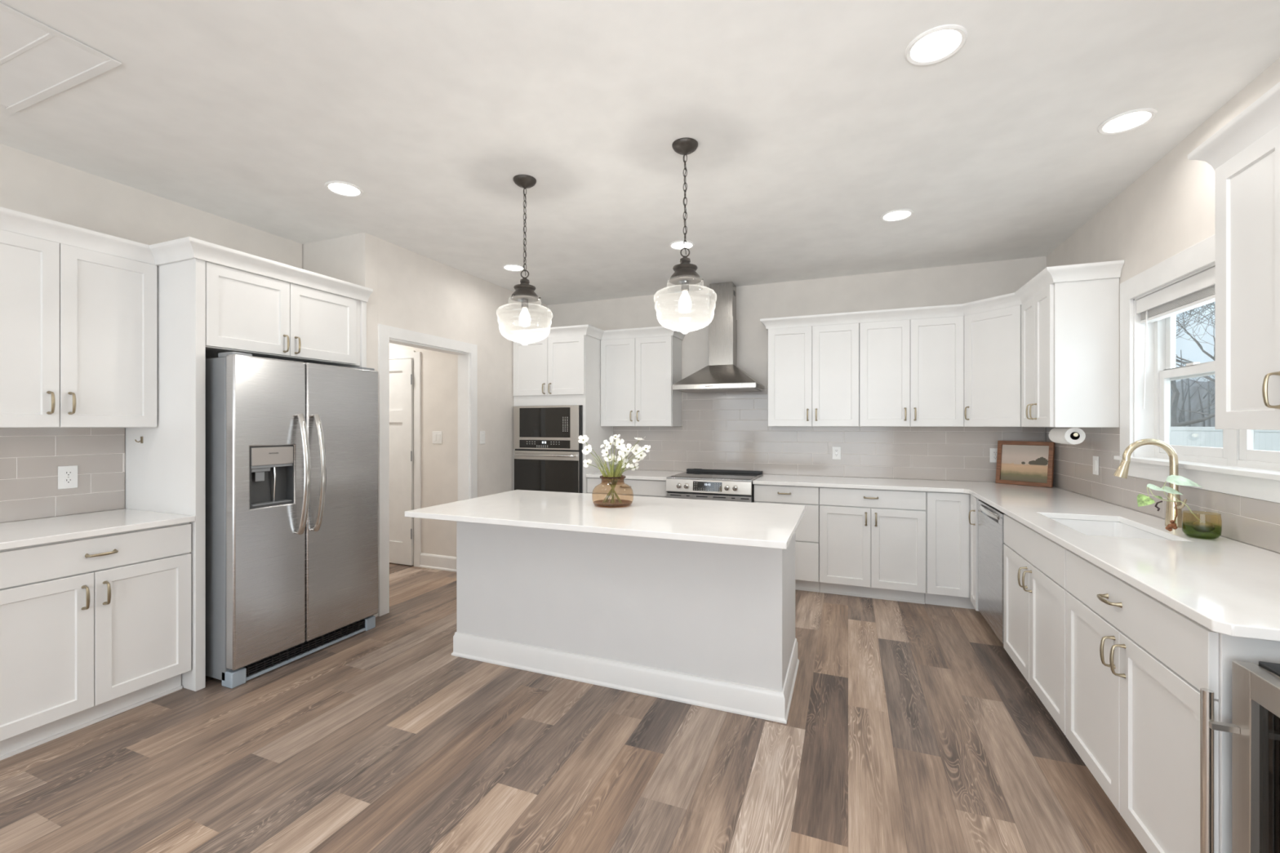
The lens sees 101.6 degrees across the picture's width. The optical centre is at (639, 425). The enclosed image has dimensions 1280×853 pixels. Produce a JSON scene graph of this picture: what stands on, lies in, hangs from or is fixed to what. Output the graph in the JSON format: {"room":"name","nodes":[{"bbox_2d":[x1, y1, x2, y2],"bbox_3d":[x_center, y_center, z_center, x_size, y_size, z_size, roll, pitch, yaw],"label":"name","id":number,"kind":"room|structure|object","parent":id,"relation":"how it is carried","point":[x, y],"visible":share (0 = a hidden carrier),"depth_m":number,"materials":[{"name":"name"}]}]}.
{"room":"kitchen","nodes":[
{"label":"kitchen","id":0,"kind":"room"},
{"bbox_2d":[0,143,302,523],"bbox_3d":[-3.845,0.013,0.778,0.120,2.743,6.800,0,0,22],"label":"wall","id":1,"kind":"structure","parent":0,"point":[30,184],"depth_m":2.91,"materials":[{"name":"paint"}]},
{"bbox_2d":[0,427,124,522],"bbox_3d":[-3.052,0.242,2.595,0.008,0.456,0.762,0,0,22],"label":"tile backsplash","id":2,"kind":"structure","parent":1,"relation":"attached to","point":[30,458],"depth_m":2.70,"materials":[{"name":"tile"}]},
{"bbox_2d":[57,465,77,488],"bbox_3d":[-2.988,0.272,2.730,0.009,0.118,0.074,0,0,22],"label":"wall outlet","id":3,"kind":"object","parent":2,"relation":"attached to","point":[67,475],"visible":1,"depth_m":2.73,"materials":[{"name":"white plastic"}]},
{"bbox_2d":[63,470,72,476],"bbox_3d":[-2.986,0.253,2.729,0.003,0.033,0.033,0,0,22],"label":"socket","id":4,"kind":"object","parent":3,"relation":"attached to","point":[66,473],"depth_m":2.73,"materials":[{"name":"white plastic"}]},
{"bbox_2d":[63,477,72,484],"bbox_3d":[-2.986,0.291,2.729,0.003,0.033,0.033,0,0,22],"label":"socket","id":5,"kind":"object","parent":3,"relation":"attached to","point":[66,480],"depth_m":2.73,"materials":[{"name":"white plastic"}]},
{"bbox_2d":[0,229,156,427],"bbox_3d":[-2.883,-0.444,2.530,0.366,0.914,0.756,0,0,22],"label":"upper cabinet","id":6,"kind":"object","parent":1,"relation":"attached to","point":[78,326],"visible":1,"depth_m":2.52,"materials":[{"name":"paint"}]},
{"bbox_2d":[205,261,359,366],"bbox_3d":[-2.399,-0.658,3.313,0.686,0.486,0.953,0,0,22],"label":"upper cabinet","id":7,"kind":"object","parent":1,"relation":"attached to","point":[258,315],"visible":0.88,"depth_m":3.11,"materials":[{"name":"paint"}]},
{"bbox_2d":[0,206,373,302],"bbox_3d":[-2.387,-0.908,2.894,0.400,0.086,1.800,0,0,22],"label":"crown molding","id":8,"kind":"structure","parent":7,"relation":"attached to","point":[186,248],"depth_m":2.73,"materials":[{"name":"paint"}]},
{"bbox_2d":[302,232,377,617],"bbox_3d":[-3.097,0.013,4.204,2.535,2.743,0.106,0,0,22],"label":"wall","id":9,"kind":"structure","parent":0,"point":[353,259],"depth_m":3.76,"materials":[{"name":"paint"}]},
{"bbox_2d":[389,342,457,565],"bbox_3d":[-2.691,0.013,5.386,2.415,2.743,0.105,0,0,22],"label":"wall","id":10,"kind":"structure","parent":0,"point":[439,370],"depth_m":5.03,"materials":[{"name":"paint"}]},
{"bbox_2d":[389,358,413,565],"bbox_3d":[-2.619,0.360,5.240,0.825,2.025,0.102,0,0,22],"label":"door","id":11,"kind":"structure","parent":10,"relation":"in","point":[401,371],"depth_m":5.17,"materials":[{"name":"paint"}]},
{"bbox_2d":[389,351,421,567],"bbox_3d":[-2.599,0.328,5.283,0.980,2.115,0.018,0,0,22],"label":"trim","id":12,"kind":"structure","parent":10,"relation":"attached to","point":[416,356],"depth_m":5.11,"materials":[{"name":"paint"}]},
{"bbox_2d":[377,324,477,616],"bbox_3d":[-1.749,0.326,4.302,0.136,2.118,1.071,0,0,22],"label":"door frame","id":13,"kind":"structure","parent":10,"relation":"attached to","point":[467,353],"depth_m":4.10,"materials":[{"name":"paint"}]},
{"bbox_2d":[432,431,442,444],"bbox_3d":[-1.954,0.119,5.030,0.118,0.118,0.009,0,0,22],"label":"light switch","id":14,"kind":"object","parent":10,"relation":"attached to","point":[437,435],"visible":1,"depth_m":5.03,"materials":[{"name":"white plastic"}]},
{"bbox_2d":[419,552,456,572],"bbox_3d":[-1.869,1.317,4.990,0.593,0.135,0.022,0,0,22],"label":"baseboard","id":15,"kind":"structure","parent":10,"relation":"attached to","point":[435,562],"depth_m":5.01,"materials":[{"name":"paint"}]},
{"bbox_2d":[377,237,547,497],"bbox_3d":[-1.530,0.013,4.873,0.120,2.743,2.298,0,0,22],"label":"wall","id":16,"kind":"structure","parent":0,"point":[417,292],"depth_m":4.82,"materials":[{"name":"paint"}]},
{"bbox_2d":[480,431,484,444],"bbox_3d":[-1.465,0.115,4.862,0.009,0.118,0.074,0,0,22],"label":"light switch","id":17,"kind":"object","parent":16,"relation":"attached to","point":[482,433],"visible":1,"depth_m":4.86,"materials":[{"name":"white plastic"}]},
{"bbox_2d":[0,562,1146,852],"bbox_3d":[-1.718,1.385,1.282,7.380,0.001,9.310,0,0,22],"label":"floor","id":18,"kind":"structure","parent":0,"point":[910,727],"depth_m":2.15,"materials":[{"name":"brown wood"}]},
{"bbox_2d":[0,522,191,760],"bbox_3d":[-2.743,0.943,2.474,0.668,0.884,0.756,0,0,22],"label":"base cabinet","id":19,"kind":"object","parent":18,"relation":"on","point":[93,629],"visible":0.98,"depth_m":2.35,"materials":[{"name":"paint"}]},
{"bbox_2d":[0,508,195,550],"bbox_3d":[-2.748,0.486,2.475,0.642,0.030,0.766,0,0,22],"label":"countertop","id":20,"kind":"structure","parent":19,"relation":"on","point":[18,534],"depth_m":2.46,"materials":[{"name":"white stone"}]},
{"bbox_2d":[124,258,205,691],"bbox_3d":[-2.609,0.242,2.840,0.649,2.286,0.079,0,0,22],"label":"panel","id":21,"kind":"object","parent":18,"relation":"on","point":[165,464],"visible":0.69,"depth_m":2.76,"materials":[{"name":"paint"}]},
{"bbox_2d":[205,351,377,688],"bbox_3d":[-2.271,0.499,3.275,0.856,1.772,0.908,0,0,22],"label":"refrigerator","id":22,"kind":"object","parent":18,"relation":"on","point":[291,446],"visible":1,"depth_m":2.99,"materials":[{"name":"silver metal"}]},
{"bbox_2d":[344,300,366,367],"bbox_3d":[-2.234,0.242,3.781,0.649,2.286,0.036,0,0,22],"label":"panel","id":23,"kind":"object","parent":18,"relation":"on","point":[362,304],"visible":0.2,"depth_m":3.66,"materials":[{"name":"paint"}]},
{"bbox_2d":[512,334,613,493],"bbox_3d":[-0.796,0.242,5.436,0.821,2.286,0.704,0,0,22],"label":"oven tower","id":24,"kind":"object","parent":18,"relation":"on","point":[561,371],"visible":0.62,"depth_m":5.15,"materials":[{"name":"paint"}]},
{"bbox_2d":[513,404,582,493],"bbox_3d":[-0.924,0.366,5.120,0.766,1.117,0.091,0,0,22],"label":"wall oven","id":25,"kind":"object","parent":24,"relation":"in","point":[548,455],"visible":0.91,"depth_m":5.11,"materials":[{"name":"black glass"}]},
{"bbox_2d":[451,521,799,724],"bbox_3d":[-0.101,0.943,3.099,1.952,0.884,0.688,0,0,22],"label":"kitchen island","id":26,"kind":"object","parent":18,"relation":"on","point":[710,625],"visible":0.78,"depth_m":2.73,"materials":[{"name":"paint"}]},
{"bbox_2d":[404,489,805,549],"bbox_3d":[-0.155,0.486,2.959,2.018,0.030,1.043,0,0,22],"label":"island countertop","id":27,"kind":"structure","parent":26,"relation":"on","point":[764,525],"depth_m":2.75,"materials":[{"name":"white stone"}]},
{"bbox_2d":[591,475,633,507],"bbox_3d":[-0.160,0.385,3.078,0.243,0.171,0.243,0,0,22],"label":"glass vase","id":28,"kind":"object","parent":27,"relation":"on","point":[605,480],"visible":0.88,"depth_m":3.03,"materials":[{"name":"glass"}]},
{"bbox_2d":[577,435,622,502],"bbox_3d":[-0.239,0.259,3.096,0.282,0.402,0.040,0,0,22],"label":"flower","id":29,"kind":"object","parent":28,"relation":"in","point":[583,439],"visible":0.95,"depth_m":3.14,"materials":[{"name":"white plant"}]},
{"bbox_2d":[582,444,619,502],"bbox_3d":[-0.233,0.288,3.077,0.230,0.344,0.040,0,0,9],"label":"flower","id":30,"kind":"object","parent":28,"relation":"in","point":[587,450],"visible":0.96,"depth_m":3.09,"materials":[{"name":"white plant"}]},
{"bbox_2d":[582,458,621,502],"bbox_3d":[-0.228,0.331,3.076,0.229,0.258,0.048,0,0,13],"label":"flower","id":31,"kind":"object","parent":28,"relation":"in","point":[586,463],"visible":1,"depth_m":3.10,"materials":[{"name":"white plant"}]},
{"bbox_2d":[600,440,614,503],"bbox_3d":[-0.192,0.273,3.103,0.107,0.372,0.051,0,0,22],"label":"flower","id":32,"kind":"object","parent":28,"relation":"in","point":[605,442],"visible":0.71,"depth_m":3.13,"materials":[{"name":"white plant"}]},
{"bbox_2d":[591,453,626,476],"bbox_3d":[-0.181,0.241,3.077,0.232,0.161,0.162,0,0,6],"label":"greenery","id":33,"kind":"object","parent":28,"relation":"in","point":[609,473],"visible":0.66,"depth_m":3.06,"materials":[{"name":"green plant"}]},
{"bbox_2d":[600,446,617,502],"bbox_3d":[-0.186,0.292,3.061,0.060,0.335,0.100,0,0,29],"label":"flower","id":34,"kind":"object","parent":28,"relation":"in","point":[605,452],"visible":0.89,"depth_m":3.05,"materials":[{"name":"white plant"}]},
{"bbox_2d":[603,455,615,502],"bbox_3d":[-0.180,0.318,3.070,0.070,0.282,0.064,0,0,22],"label":"flower","id":35,"kind":"object","parent":28,"relation":"in","point":[605,458],"visible":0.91,"depth_m":3.08,"materials":[{"name":"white plant"}]},
{"bbox_2d":[605,436,613,496],"bbox_3d":[-0.171,0.264,3.066,0.032,0.391,0.086,0,0,-32],"label":"flower","id":36,"kind":"object","parent":28,"relation":"in","point":[611,440],"visible":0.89,"depth_m":3.07,"materials":[{"name":"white plant"}]},
{"bbox_2d":[609,453,619,503],"bbox_3d":[-0.147,0.314,3.097,0.067,0.290,0.058,0,0,-19],"label":"flower","id":37,"kind":"object","parent":28,"relation":"in","point":[615,461],"visible":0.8,"depth_m":3.10,"materials":[{"name":"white plant"}]},
{"bbox_2d":[610,434,620,502],"bbox_3d":[-0.144,0.256,3.060,0.049,0.406,0.044,0,0,41],"label":"flower","id":38,"kind":"object","parent":28,"relation":"in","point":[615,436],"visible":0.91,"depth_m":3.07,"materials":[{"name":"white plant"}]},
{"bbox_2d":[605,457,629,502],"bbox_3d":[-0.126,0.324,3.061,0.164,0.271,0.030,0,0,34],"label":"flower","id":39,"kind":"object","parent":28,"relation":"in","point":[624,461],"visible":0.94,"depth_m":3.04,"materials":[{"name":"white plant"}]},
{"bbox_2d":[611,437,625,503],"bbox_3d":[-0.133,0.267,3.094,0.089,0.385,0.035,0,0,-23],"label":"flower","id":40,"kind":"object","parent":28,"relation":"in","point":[619,442],"visible":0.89,"depth_m":3.10,"materials":[{"name":"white plant"}]},
{"bbox_2d":[604,462,638,502],"bbox_3d":[-0.110,0.341,3.068,0.206,0.238,0.039,0,0,-4],"label":"flower","id":41,"kind":"object","parent":28,"relation":"in","point":[632,466],"visible":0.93,"depth_m":3.08,"materials":[{"name":"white plant"}]},
{"bbox_2d":[613,444,631,487],"bbox_3d":[-0.114,0.286,3.057,0.124,0.346,0.045,0,0,22],"label":"flower","id":42,"kind":"object","parent":28,"relation":"in","point":[622,446],"visible":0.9,"depth_m":3.06,"materials":[{"name":"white plant"}]},
{"bbox_2d":[603,444,641,502],"bbox_3d":[-0.103,0.285,3.072,0.228,0.349,0.031,0,0,6],"label":"flower","id":43,"kind":"object","parent":28,"relation":"in","point":[637,448],"visible":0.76,"depth_m":3.07,"materials":[{"name":"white plant"}]},
{"bbox_2d":[610,443,635,502],"bbox_3d":[-0.103,0.283,3.057,0.148,0.352,0.064,0,0,22],"label":"flower","id":44,"kind":"object","parent":28,"relation":"in","point":[628,445],"visible":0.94,"depth_m":3.07,"materials":[{"name":"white plant"}]},
{"bbox_2d":[602,449,646,502],"bbox_3d":[-0.097,0.300,3.033,0.293,0.319,0.051,0,0,22],"label":"flower","id":45,"kind":"object","parent":28,"relation":"in","point":[642,455],"visible":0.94,"depth_m":3.00,"materials":[{"name":"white plant"}]},
{"bbox_2d":[604,437,644,502],"bbox_3d":[-0.085,0.262,3.066,0.252,0.396,0.077,0,0,22],"label":"flower","id":46,"kind":"object","parent":28,"relation":"in","point":[637,438],"visible":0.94,"depth_m":3.04,"materials":[{"name":"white plant"}]},
{"bbox_2d":[607,453,644,502],"bbox_3d":[-0.095,0.311,3.022,0.242,0.297,0.062,0,0,25],"label":"flower","id":47,"kind":"object","parent":28,"relation":"in","point":[634,460],"visible":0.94,"depth_m":3.01,"materials":[{"name":"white plant"}]},
{"bbox_2d":[605,444,650,502],"bbox_3d":[-0.077,0.287,3.020,0.305,0.346,0.049,0,0,27],"label":"flower","id":48,"kind":"object","parent":28,"relation":"in","point":[645,447],"visible":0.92,"depth_m":2.98,"materials":[{"name":"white plant"}]},
{"bbox_2d":[586,477,666,497],"bbox_3d":[-0.025,0.943,5.152,0.817,0.884,0.661,0,0,22],"label":"base cabinet","id":49,"kind":"object","parent":18,"relation":"on","point":[648,488],"visible":0.24,"depth_m":4.85,"materials":[{"name":"paint"}]},
{"bbox_2d":[586,469,683,480],"bbox_3d":[-0.023,0.486,5.155,0.816,0.030,0.640,0,0,22],"label":"countertop","id":50,"kind":"structure","parent":49,"relation":"on","point":[629,474],"depth_m":4.98,"materials":[{"name":"white stone"}]},
{"bbox_2d":[665,468,763,502],"bbox_3d":[0.697,0.911,4.819,0.764,0.948,0.720,0,0,22],"label":"range","id":51,"kind":"object","parent":18,"relation":"on","point":[722,485],"visible":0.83,"depth_m":4.58,"materials":[{"name":"silver metal"}]},
{"bbox_2d":[666,471,763,481],"bbox_3d":[0.710,0.473,4.854,0.764,0.013,0.645,0,0,22],"label":"cooktop","id":52,"kind":"object","parent":51,"relation":"in","point":[688,476],"depth_m":4.74,"materials":[{"name":"black glass"}]},
{"bbox_2d":[754,484,819,592],"bbox_3d":[1.318,0.943,4.617,0.527,0.884,0.661,0,0,22],"label":"base cabinet","id":53,"kind":"object","parent":18,"relation":"on","point":[807,531],"visible":0.27,"depth_m":4.30,"materials":[{"name":"paint"}]},
{"bbox_2d":[819,487,925,604],"bbox_3d":[1.923,0.943,4.376,0.771,0.884,0.661,0,0,22],"label":"base cabinet","id":54,"kind":"object","parent":18,"relation":"on","point":[873,541],"visible":0.98,"depth_m":4.10,"materials":[{"name":"paint"}]},
{"bbox_2d":[924,491,980,611],"bbox_3d":[2.670,0.943,3.958,0.924,0.884,0.886,0,0,22],"label":"base cabinet","id":55,"kind":"object","parent":18,"relation":"on","point":[951,517],"visible":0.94,"depth_m":3.91,"materials":[{"name":"paint"}]},
{"bbox_2d":[752,474,1279,641],"bbox_3d":[1.587,0.486,3.009,2.220,0.030,3.436,0,0,22],"label":"countertop","id":56,"kind":"structure","parent":55,"relation":"on","point":[1227,586],"depth_m":1.92,"materials":[{"name":"white stone"}]},
{"bbox_2d":[995,440,1054,487],"bbox_3d":[3.015,0.299,4.100,0.065,0.345,0.381,0,0,-32],"label":"framed painting","id":57,"kind":"object","parent":56,"relation":"on","point":[1018,462],"visible":0.96,"depth_m":4.09,"materials":[{"name":"multicoloured paper"}]},
{"bbox_2d":[1050,518,1169,540],"bbox_3d":[2.194,0.613,2.468,0.390,0.224,0.670,0,0,22],"label":"sink","id":58,"kind":"object","parent":56,"relation":"in","point":[1101,528],"visible":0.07,"depth_m":2.72,"materials":[{"name":"white ceramic"}]},
{"bbox_2d":[1113,438,1186,528],"bbox_3d":[2.383,0.267,2.443,0.252,0.407,0.097,0,0,22],"label":"kitchen faucet","id":59,"kind":"object","parent":56,"relation":"on","point":[1122,471],"visible":0.85,"depth_m":2.43,"materials":[{"name":"gold metal"}]},
{"bbox_2d":[1182,511,1222,539],"bbox_3d":[2.353,0.418,2.189,0.115,0.105,0.115,0,0,22],"label":"glass jar","id":60,"kind":"object","parent":56,"relation":"on","point":[1200,532],"visible":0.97,"depth_m":2.15,"materials":[{"name":"green glass"}]},
{"bbox_2d":[1137,475,1202,531],"bbox_3d":[2.267,0.335,2.233,0.229,0.246,0.070,0,0,22],"label":"pothos cutting","id":61,"kind":"object","parent":60,"relation":"in","point":[1142,500],"visible":1,"depth_m":2.23,"materials":[{"name":"green plant"}]},
{"bbox_2d":[977,500,1005,644],"bbox_3d":[2.489,0.948,3.204,0.646,0.875,0.611,0,0,22],"label":"dishwasher","id":62,"kind":"object","parent":18,"relation":"on","point":[990,520],"visible":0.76,"depth_m":3.26,"materials":[{"name":"grey metal"}]},
{"bbox_2d":[1003,514,1068,735],"bbox_3d":[2.213,0.943,2.482,0.682,0.884,0.926,0,0,22],"label":"base cabinet","id":63,"kind":"object","parent":18,"relation":"on","point":[1034,590],"visible":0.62,"depth_m":2.52,"materials":[{"name":"paint"}]},
{"bbox_2d":[1065,550,1279,852],"bbox_3d":[1.868,0.943,1.616,0.681,0.884,0.934,0,0,22],"label":"base cabinet","id":64,"kind":"object","parent":18,"relation":"on","point":[1137,667],"visible":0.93,"depth_m":1.58,"materials":[{"name":"paint"}]},
{"bbox_2d":[1200,660,1279,852],"bbox_3d":[1.566,0.971,0.882,0.662,0.829,0.597,0,0,22],"label":"wine cooler","id":65,"kind":"object","parent":18,"relation":"on","point":[1255,727],"visible":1,"depth_m":1.21,"materials":[{"name":"silver metal"}]},
{"bbox_2d":[0,0,1279,305],"bbox_3d":[-1.643,-1.408,1.306,7.380,0.100,9.410,0,0,22],"label":"ceiling","id":66,"kind":"structure","parent":0,"point":[811,122],"depth_m":2.30,"materials":[{"name":"paint"}]},
{"bbox_2d":[0,2,121,112],"bbox_3d":[-2.433,-1.354,1.814,0.820,0.008,0.630,0,0,22],"label":"attic hatch","id":67,"kind":"object","parent":66,"relation":"in","point":[38,62],"visible":1,"depth_m":1.94,"materials":[{"name":"paint"}]},
{"bbox_2d":[324,181,363,197],"bbox_3d":[-1.698,-1.353,3.001,0.196,0.008,0.196,0,0,22],"label":"recessed light","id":68,"kind":"object","parent":66,"relation":"in","point":[340,188],"visible":1,"depth_m":3.00,"materials":[{"name":"paint"}]},
{"bbox_2d":[502,263,525,271],"bbox_3d":[-1.087,-1.353,4.499,0.196,0.008,0.196,0,0,22],"label":"recessed light","id":69,"kind":"object","parent":66,"relation":"in","point":[513,268],"visible":0.94,"depth_m":4.50,"materials":[{"name":"paint"}]},
{"bbox_2d":[496,174,552,343],"bbox_3d":[-0.637,-0.899,2.891,0.305,0.916,0.305,0,0,22],"label":"pendant light","id":70,"kind":"object","parent":66,"relation":"hanging from","point":[524,293],"visible":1,"depth_m":2.87,"materials":[{"name":"clear glass"}]},
{"bbox_2d":[521,298,528,308],"bbox_3d":[-0.637,-0.672,2.891,0.038,0.050,0.038,0,0,22],"label":"bulb socket","id":71,"kind":"object","parent":70,"relation":"attached to","point":[524,301],"depth_m":2.88,"materials":[{"name":"white metal"}]},
{"bbox_2d":[668,240,694,250],"bbox_3d":[0.315,-1.353,3.937,0.196,0.008,0.196,0,0,22],"label":"recessed light","id":72,"kind":"object","parent":66,"relation":"in","point":[677,245],"visible":0.91,"depth_m":3.94,"materials":[{"name":"paint"}]},
{"bbox_2d":[653,137,716,332],"bbox_3d":[0.218,-0.899,2.529,0.305,0.916,0.305,0,0,22],"label":"pendant light","id":73,"kind":"object","parent":66,"relation":"hanging from","point":[685,274],"visible":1,"depth_m":2.51,"materials":[{"name":"clear glass"}]},
{"bbox_2d":[680,280,688,291],"bbox_3d":[0.218,-0.672,2.529,0.038,0.050,0.038,0,0,22],"label":"bulb socket","id":74,"kind":"object","parent":73,"relation":"attached to","point":[684,283],"depth_m":2.51,"materials":[{"name":"white metal"}]},
{"bbox_2d":[880,208,914,222],"bbox_3d":[1.660,-1.353,3.375,0.196,0.008,0.196,0,0,22],"label":"recessed light","id":75,"kind":"object","parent":66,"relation":"in","point":[898,215],"visible":1,"depth_m":3.37,"materials":[{"name":"paint"}]},
{"bbox_2d":[904,24,968,65],"bbox_3d":[1.055,-1.353,1.866,0.196,0.008,0.196,0,0,22],"label":"recessed light","id":76,"kind":"object","parent":66,"relation":"in","point":[934,45],"visible":1,"depth_m":1.86,"materials":[{"name":"paint"}]},
{"bbox_2d":[1097,107,1157,134],"bbox_3d":[2.173,-1.353,2.334,0.196,0.008,0.196,0,0,22],"label":"recessed light","id":77,"kind":"object","parent":66,"relation":"in","point":[1130,120],"visible":1,"depth_m":2.33,"materials":[{"name":"paint"}]},
{"bbox_2d":[547,256,1046,482],"bbox_3d":[0.046,0.013,5.547,7.380,2.743,0.120,0,0,22],"label":"wall","id":78,"kind":"structure","parent":0,"point":[968,282],"depth_m":4.95,"materials":[{"name":"paint"}]},
{"bbox_2d":[510,324,687,340],"bbox_3d":[-0.412,-0.908,5.128,1.793,0.086,0.388,0,0,-1],"label":"crown molding","id":79,"kind":"structure","parent":78,"relation":"attached to","point":[579,330],"depth_m":5.13,"materials":[{"name":"paint"}]},
{"bbox_2d":[600,335,681,426],"bbox_3d":[0.004,-0.444,5.300,0.762,0.914,0.366,0,0,22],"label":"upper cabinet","id":80,"kind":"object","parent":78,"relation":"attached to","point":[638,375],"visible":0.97,"depth_m":5.16,"materials":[{"name":"paint"}]},
{"bbox_2d":[672,281,764,392],"bbox_3d":[0.747,-0.840,4.922,0.766,1.034,0.503,0,0,22],"label":"range hood","id":81,"kind":"object","parent":78,"relation":"attached to","point":[722,374],"visible":1,"depth_m":4.96,"materials":[{"name":"silver metal"}]},
{"bbox_2d":[768,323,859,426],"bbox_3d":[1.551,-0.444,4.683,0.759,0.914,0.366,0,0,22],"label":"upper cabinet","id":82,"kind":"object","parent":78,"relation":"attached to","point":[814,371],"visible":1,"depth_m":4.54,"materials":[{"name":"paint"}]},
{"bbox_2d":[760,259,1124,330],"bbox_3d":[2.098,-0.908,4.100,0.758,0.086,2.550,0,0,-42],"label":"crown molding","id":83,"kind":"structure","parent":82,"relation":"attached to","point":[1107,269],"depth_m":4.05,"materials":[{"name":"paint"}]},
{"bbox_2d":[613,388,1044,481],"bbox_3d":[1.483,0.060,4.905,3.805,0.820,0.008,0,0,22],"label":"tile backsplash","id":84,"kind":"structure","parent":78,"relation":"attached to","point":[726,430],"depth_m":4.89,"materials":[{"name":"tile"}]},
{"bbox_2d":[831,446,840,459],"bbox_3d":[1.795,0.254,4.771,0.074,0.118,0.009,0,0,22],"label":"wall outlet","id":85,"kind":"object","parent":84,"relation":"attached to","point":[836,451],"visible":1,"depth_m":4.77,"materials":[{"name":"white plastic"}]},
{"bbox_2d":[990,448,997,462],"bbox_3d":[2.935,0.250,4.316,0.074,0.118,0.009,0,0,22],"label":"wall outlet","id":86,"kind":"object","parent":84,"relation":"attached to","point":[993,451],"visible":0.79,"depth_m":4.32,"materials":[{"name":"white plastic"}]},
{"bbox_2d":[859,315,964,426],"bbox_3d":[2.260,-0.444,4.401,0.764,0.914,0.366,0,0,22],"label":"upper cabinet","id":87,"kind":"object","parent":78,"relation":"attached to","point":[912,371],"visible":0.95,"depth_m":4.26,"materials":[{"name":"paint"}]},
{"bbox_2d":[964,305,1021,426],"bbox_3d":[2.855,-0.444,4.029,0.633,0.914,0.616,0,0,22],"label":"upper cabinet","id":88,"kind":"object","parent":78,"relation":"attached to","point":[993,338],"visible":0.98,"depth_m":3.92,"materials":[{"name":"paint"}]},
{"bbox_2d":[1046,57,1279,553],"bbox_3d":[1.627,0.013,-0.104,0.140,2.743,9.210,0,0,22],"label":"wall","id":89,"kind":"structure","parent":0,"point":[1169,209],"depth_m":2.65,"materials":[{"name":"paint"}]},
{"bbox_2d":[1021,277,1119,427],"bbox_3d":[2.754,-0.444,3.414,0.366,0.914,0.609,0,0,22],"label":"upper cabinet","id":90,"kind":"object","parent":89,"relation":"attached to","point":[1070,330],"visible":0.99,"depth_m":3.15,"materials":[{"name":"paint"}]},
{"bbox_2d":[1048,426,1085,444],"bbox_3d":[2.746,0.069,3.368,0.105,0.110,0.314,0,0,22],"label":"paper towel roll","id":91,"kind":"object","parent":90,"relation":"attached to","point":[1072,436],"visible":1,"depth_m":3.27,"materials":[{"name":"white paper"}]},
{"bbox_2d":[1045,426,1279,553],"bbox_3d":[2.629,0.242,2.613,0.008,0.456,3.400,0,0,22],"label":"tile backsplash","id":92,"kind":"structure","parent":89,"relation":"attached to","point":[1251,521],"depth_m":2.80,"materials":[{"name":"tile"}]},
{"bbox_2d":[1093,455,1098,475],"bbox_3d":[2.906,0.257,3.333,0.009,0.118,0.074,0,0,22],"label":"light switch","id":93,"kind":"object","parent":92,"relation":"attached to","point":[1095,459],"visible":1,"depth_m":3.32,"materials":[{"name":"white plastic"}]},
{"bbox_2d":[1114,234,1279,502],"bbox_3d":[2.568,-0.268,2.317,0.187,1.106,1.477,0,0,22],"label":"window","id":94,"kind":"structure","parent":89,"relation":"in","point":[1237,468],"depth_m":2.73,"materials":[{"name":"paint"}]},
{"bbox_2d":[1136,266,1214,408],"bbox_3d":[2.554,-0.392,2.309,0.065,0.603,1.248,0,0,22],"label":"window blind","id":95,"kind":"object","parent":94,"relation":"attached to","point":[1197,291],"visible":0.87,"depth_m":2.56,"materials":[{"name":"paint"}]},
{"bbox_2d":[1214,124,1279,430],"bbox_3d":[1.954,-0.444,1.407,0.366,0.915,0.663,0,0,22],"label":"upper cabinet","id":96,"kind":"object","parent":89,"relation":"attached to","point":[1247,185],"visible":0.96,"depth_m":1.62,"materials":[{"name":"paint"}]},
{"bbox_2d":[1187,81,1279,169],"bbox_3d":[1.965,-0.908,1.435,0.368,0.086,0.724,0,0,22],"label":"crown molding","id":97,"kind":"structure","parent":96,"relation":"attached to","point":[1262,116],"depth_m":1.62,"materials":[{"name":"paint"}]},
{"label":"outside","id":98,"kind":"structure","parent":0,"visible":0},
{"bbox_3d":[42.580,1.885,9.949,68.250,0.100,90.000,0,0,22],"label":"lawn","id":99,"kind":"structure","parent":98,"visible":0},
{"bbox_2d":[1170,350,1214,431],"bbox_3d":[38.880,-1.952,31.444,11.034,7.573,71.200,0,0,22],"label":"woodland","id":100,"kind":"object","parent":99,"relation":"on","point":[1191,393],"visible":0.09,"depth_m":38.33,"materials":[{"name":"grey plant"}]},
{"bbox_2d":[1170,304,1214,426],"bbox_3d":[26.559,-3.093,27.223,6.360,9.824,8.905,0,0,-14],"label":"bare tree","id":101,"kind":"object","parent":99,"relation":"on","point":[1174,401],"visible":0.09,"depth_m":25.58,"materials":[{"name":"grey plant"}]},
{"bbox_2d":[1176,302,1214,382],"bbox_3d":[30.660,-3.648,27.794,9.070,10.902,7.387,0,0,37],"label":"bare tree","id":102,"kind":"object","parent":99,"relation":"on","point":[1200,346],"visible":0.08,"depth_m":27.09,"materials":[{"name":"grey plant"}]},
{"bbox_2d":[1176,302,1214,364],"bbox_3d":[18.380,-3.029,16.497,8.606,9.665,4.476,0,0,43],"label":"bare tree","id":103,"kind":"object","parent":99,"relation":"on","point":[1192,314],"visible":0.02,"depth_m":17.31,"materials":[{"name":"grey plant"}]},
{"bbox_2d":[1170,426,1279,451],"bbox_3d":[12.610,0.880,12.200,0.140,1.910,40.000,0,0,22],"label":"vinyl fence","id":104,"kind":"object","parent":99,"relation":"on","point":[1209,437],"visible":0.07,"depth_m":11.15,"materials":[{"name":"white plastic"}]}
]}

